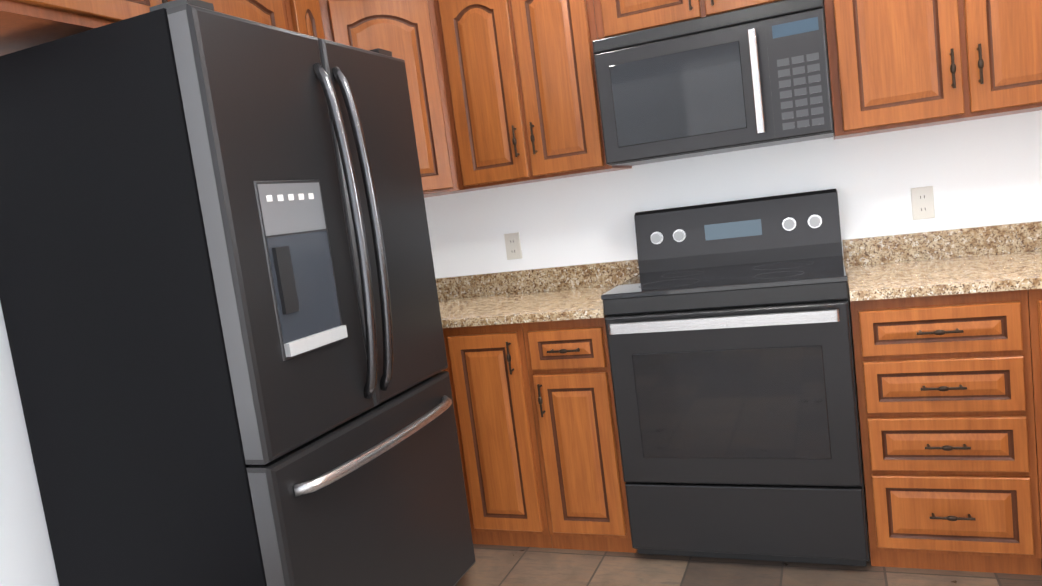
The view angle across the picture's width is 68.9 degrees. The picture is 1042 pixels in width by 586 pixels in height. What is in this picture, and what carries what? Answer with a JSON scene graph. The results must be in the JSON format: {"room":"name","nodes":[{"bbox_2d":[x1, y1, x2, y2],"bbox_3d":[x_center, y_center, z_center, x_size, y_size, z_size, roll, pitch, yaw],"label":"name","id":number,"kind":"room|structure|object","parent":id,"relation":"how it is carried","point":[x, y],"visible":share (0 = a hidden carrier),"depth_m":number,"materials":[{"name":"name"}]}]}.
{"room":"kitchen","nodes":[
{"label":"kitchen","id":0,"kind":"room"},
{"bbox_2d":[0,302,58,585],"bbox_3d":[-1.887,0.191,0.970,0.150,2.440,5.880,-5,7,22],"label":"wall","id":1,"kind":"structure","parent":0,"point":[26,557],"depth_m":2.03,"materials":[{"name":"white paint"}]},
{"bbox_2d":[0,0,288,55],"bbox_3d":[-1.153,-0.836,2.193,0.422,0.285,1.095,-5,7,22],"label":"upper cabinet","id":2,"kind":"object","parent":1,"relation":"attached to","point":[24,24],"visible":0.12,"depth_m":1.92,"materials":[{"name":"brown wood"}]},
{"bbox_2d":[284,0,324,38],"bbox_3d":[-0.884,-0.695,2.817,0.422,0.770,0.202,-5,7,22],"label":"upper cabinet","id":3,"kind":"object","parent":1,"relation":"attached to","point":[304,17],"visible":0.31,"depth_m":2.70,"materials":[{"name":"brown wood"}]},
{"bbox_2d":[424,110,1041,277],"bbox_3d":[0.901,-0.404,3.041,3.800,2.440,0.150,-5,7,22],"label":"wall","id":4,"kind":"structure","parent":0,"point":[981,172],"depth_m":2.92,"materials":[{"name":"white paint"}]},
{"bbox_2d":[319,0,489,197],"bbox_3d":[-0.611,-0.769,3.155,0.678,0.770,0.638,-5,7,22],"label":"upper cabinet","id":5,"kind":"object","parent":4,"relation":"attached to","point":[406,31],"visible":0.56,"depth_m":2.96,"materials":[{"name":"brown wood"}]},
{"bbox_2d":[504,232,521,259],"bbox_3d":[-0.035,-0.207,3.361,0.072,0.116,0.009,-5,7,22],"label":"electrical outlet","id":6,"kind":"object","parent":4,"relation":"attached to","point":[513,246],"visible":1,"depth_m":3.36,"materials":[{"name":"white plastic"}]},
{"bbox_2d":[434,0,631,189],"bbox_3d":[0.045,-0.839,3.026,0.638,0.770,0.372,-5,7,22],"label":"upper cabinet","id":7,"kind":"object","parent":4,"relation":"attached to","point":[520,79],"visible":1,"depth_m":2.89,"materials":[{"name":"brown wood"}]},
{"bbox_2d":[593,0,781,38],"bbox_3d":[0.664,-1.116,2.732,0.766,0.317,0.372,-5,7,22],"label":"upper cabinet","id":8,"kind":"object","parent":4,"relation":"attached to","point":[616,17],"visible":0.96,"depth_m":2.67,"materials":[{"name":"brown wood"}]},
{"bbox_2d":[592,0,833,165],"bbox_3d":[0.694,-0.732,2.729,0.762,0.440,0.471,-5,7,22],"label":"microwave","id":9,"kind":"object","parent":8,"relation":"attached to","point":[747,78],"visible":1,"depth_m":2.55,"materials":[{"name":"black metal"}]},
{"bbox_2d":[910,186,934,219],"bbox_3d":[1.453,-0.325,2.746,0.072,0.116,0.009,-5,7,22],"label":"electrical outlet","id":10,"kind":"object","parent":4,"relation":"attached to","point":[922,200],"visible":1,"depth_m":2.74,"materials":[{"name":"white plastic"}]},
{"bbox_2d":[823,0,1041,139],"bbox_3d":[1.402,-0.951,2.464,0.772,0.770,0.372,-5,7,22],"label":"upper cabinet","id":11,"kind":"object","parent":4,"relation":"attached to","point":[895,65],"visible":1,"depth_m":2.39,"materials":[{"name":"brown wood"}]},
{"bbox_2d":[455,534,1041,585],"bbox_3d":[-0.044,1.303,0.415,3.800,0.100,6.180,-5,7,22],"label":"floor","id":12,"kind":"structure","parent":0,"point":[497,565],"depth_m":2.55,"materials":[{"name":"tile"}]},
{"bbox_2d":[0,0,475,585],"bbox_3d":[-0.766,0.209,2.290,0.878,1.825,0.917,-5,7,22],"label":"refrigerator","id":13,"kind":"object","parent":12,"relation":"on","point":[220,304],"visible":1,"depth_m":1.89,"materials":[{"name":"black metal"}]},
{"bbox_2d":[443,323,552,547],"bbox_3d":[-0.300,0.528,3.231,0.996,0.868,0.662,-5,7,22],"label":"base cabinet","id":14,"kind":"object","parent":12,"relation":"on","point":[487,369],"visible":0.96,"depth_m":2.83,"materials":[{"name":"brown wood"}]},
{"bbox_2d":[522,316,637,552],"bbox_3d":[0.307,0.478,2.979,0.318,0.868,0.662,-5,7,22],"label":"base cabinet","id":15,"kind":"object","parent":12,"relation":"on","point":[570,377],"visible":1,"depth_m":2.71,"materials":[{"name":"brown wood"}]},
{"bbox_2d":[601,188,869,565],"bbox_3d":[0.772,0.281,2.715,0.765,1.195,0.710,-5,7,22],"label":"electric range","id":16,"kind":"object","parent":12,"relation":"on","point":[728,333],"visible":1,"depth_m":2.47,"materials":[{"name":"black metal"}]},
{"bbox_2d":[848,290,1041,574],"bbox_3d":[1.376,0.389,2.537,0.462,0.868,0.662,-5,7,22],"label":"base cabinet","id":17,"kind":"object","parent":12,"relation":"on","point":[944,398],"visible":1,"depth_m":2.26,"materials":[{"name":"brown wood"}]},
{"bbox_2d":[1028,289,1041,568],"bbox_3d":[1.722,0.361,2.394,0.286,0.868,0.662,-5,7,22],"label":"base cabinet","id":18,"kind":"object","parent":12,"relation":"on","point":[1035,308],"visible":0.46,"depth_m":2.17,"materials":[{"name":"brown wood"}]},
{"bbox_3d":[1.746,0.486,1.253,0.712,0.868,0.900,-5,7,22],"label":"base cabinet","id":19,"kind":"object","parent":12,"relation":"on","visible":0},
{"bbox_2d":[435,259,638,327],"bbox_3d":[-0.216,0.022,3.116,1.316,0.130,0.658,-5,7,22],"label":"countertop","id":20,"kind":"structure","parent":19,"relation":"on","point":[573,292],"depth_m":3.20,"materials":[{"name":"beige stone"}]},
{"bbox_2d":[842,221,1041,300],"bbox_3d":[1.426,-0.115,2.442,0.704,0.130,0.648,-5,7,22],"label":"countertop","id":21,"kind":"structure","parent":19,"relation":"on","point":[997,258],"depth_m":2.62,"materials":[{"name":"beige stone"}]}
]}

